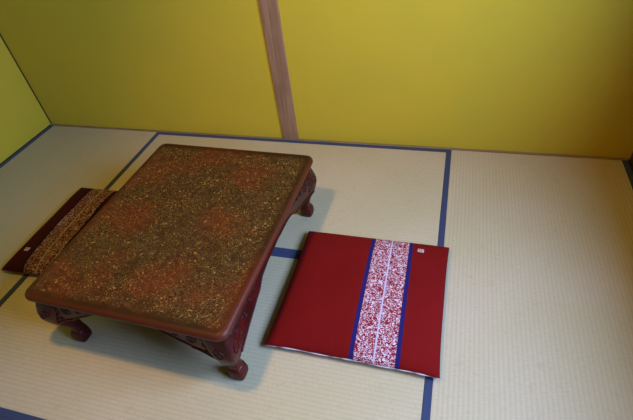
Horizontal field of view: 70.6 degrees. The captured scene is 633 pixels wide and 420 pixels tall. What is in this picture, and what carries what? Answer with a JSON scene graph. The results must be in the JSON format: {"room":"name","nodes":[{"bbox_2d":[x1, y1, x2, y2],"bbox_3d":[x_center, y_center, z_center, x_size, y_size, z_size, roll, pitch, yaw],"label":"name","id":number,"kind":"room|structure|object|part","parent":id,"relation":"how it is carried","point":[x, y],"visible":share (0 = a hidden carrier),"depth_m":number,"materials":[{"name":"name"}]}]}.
{"room":"japanese tatami room","nodes":[
{"label":"japanese tatami room","id":0,"kind":"room"},
{"bbox_2d":[0,37,50,162],"bbox_3d":[-2.471,-0.303,1.098,0.117,2.476,3.524,6,44,15],"label":"wall","id":1,"kind":"structure","parent":0,"point":[22,117],"depth_m":2.83,"materials":[{"name":"paint"}]},
{"bbox_2d":[0,124,50,164],"bbox_3d":[-2.288,0.598,1.878,0.006,0.056,3.512,6,44,15],"label":"baseboard","id":2,"kind":"structure","parent":1,"relation":"attached to","point":[50,124],"depth_m":2.91,"materials":[{"name":"brown wood"}]},
{"bbox_2d":[0,0,632,157],"bbox_3d":[-0.258,-1.336,1.901,3.748,2.476,0.116,6,44,15],"label":"wall","id":3,"kind":"structure","parent":0,"point":[534,76],"depth_m":2.27,"materials":[{"name":"paint"}]},
{"bbox_2d":[0,34,51,123],"bbox_3d":[-1.962,-1.491,2.293,0.006,2.414,0.006,6,44,15],"label":"trim","id":4,"kind":"structure","parent":3,"relation":"attached to","point":[0,34],"depth_m":2.87,"materials":[{"name":"brown wood"}]},
{"bbox_2d":[258,0,298,138],"bbox_3d":[-0.274,-1.321,1.842,0.095,2.417,0.027,6,44,15],"label":"trim","id":5,"kind":"structure","parent":3,"relation":"attached to","point":[269,9],"depth_m":2.33,"materials":[{"name":"brown wood"}]},
{"bbox_2d":[51,124,629,160],"bbox_3d":[-0.149,-0.400,2.656,3.508,0.053,0.016,6,44,15],"label":"baseboard","id":6,"kind":"structure","parent":3,"relation":"attached to","point":[397,145],"depth_m":2.51,"materials":[{"name":"brown wood"}]},
{"bbox_3d":[1.016,0.054,0.155,0.120,2.476,3.524,6,44,15],"label":"wall","id":7,"kind":"structure","parent":0,"visible":0},
{"bbox_2d":[628,159,632,172],"bbox_3d":[1.077,0.943,0.969,0.011,0.054,3.512,6,44,15],"label":"baseboard","id":8,"kind":"structure","parent":7,"relation":"attached to","point":[629,161],"depth_m":2.15,"materials":[{"name":"brown wood"}]},
{"bbox_3d":[-0.593,0.831,1.482,3.748,0.104,3.760,6,44,15],"label":"floor","id":9,"kind":"structure","parent":0,"visible":0},
{"bbox_2d":[0,125,160,306],"bbox_3d":[-1.639,0.061,2.377,0.874,0.051,1.754,6,44,15],"label":"mat","id":10,"kind":"object","parent":9,"relation":"on","point":[41,177],"visible":0.65,"depth_m":2.62,"materials":[{"name":"beige wicker"}]},
{"bbox_2d":[0,251,424,419],"bbox_3d":[-0.483,0.479,1.731,1.763,0.051,0.889,6,44,15],"label":"mat","id":11,"kind":"object","parent":9,"relation":"on","point":[124,370],"visible":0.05,"depth_m":1.56,"materials":[{"name":"beige plant"}]},
{"bbox_2d":[1,187,116,275],"bbox_3d":[-1.082,0.094,2.163,0.592,0.065,0.600,5,43,15],"label":"floor cushion","id":12,"kind":"object","parent":11,"relation":"on","point":[50,240],"visible":0.39,"depth_m":2.14,"materials":[{"name":"red fabric"}]},
{"bbox_2d":[25,143,316,380],"bbox_3d":[-0.495,0.139,1.839,0.786,0.311,0.946,7,44,16],"label":"table","id":13,"kind":"object","parent":11,"relation":"on","point":[183,249],"visible":1,"depth_m":1.62,"materials":[{"name":"brown wood"}]},
{"bbox_3d":[-0.934,0.374,1.641,0.108,0.240,0.108,7,44,16],"label":"leg","id":14,"kind":"part","parent":13,"relation":"part of","materials":[{"name":"red paint"}]},
{"bbox_3d":[-0.292,0.451,1.455,0.108,0.240,0.108,7,44,16],"label":"leg","id":15,"kind":"part","parent":13,"relation":"part of","materials":[{"name":"red paint"}]},
{"bbox_3d":[-0.057,-0.102,2.033,0.108,0.240,0.108,7,44,16],"label":"leg","id":16,"kind":"part","parent":13,"relation":"part of","materials":[{"name":"red paint"}]},
{"bbox_2d":[264,231,448,378],"bbox_3d":[0.181,0.311,1.723,0.612,0.065,0.590,6,44,15],"label":"floor cushion","id":17,"kind":"object","parent":11,"relation":"on","point":[371,301],"visible":1,"depth_m":1.65,"materials":[{"name":"red fabric"}]},
{"bbox_2d":[108,132,445,254],"bbox_3d":[-0.257,-0.105,2.346,1.763,0.051,0.865,6,44,15],"label":"mat","id":18,"kind":"object","parent":9,"relation":"on","point":[393,193],"visible":0.45,"depth_m":2.24,"materials":[{"name":"beige wicker"}]},
{"bbox_2d":[421,150,632,419],"bbox_3d":[0.886,0.320,1.694,0.853,0.051,1.754,6,44,15],"label":"mat","id":19,"kind":"object","parent":9,"relation":"on","point":[537,324],"visible":0.84,"depth_m":1.68,"materials":[{"name":"beige plant"}]}
]}

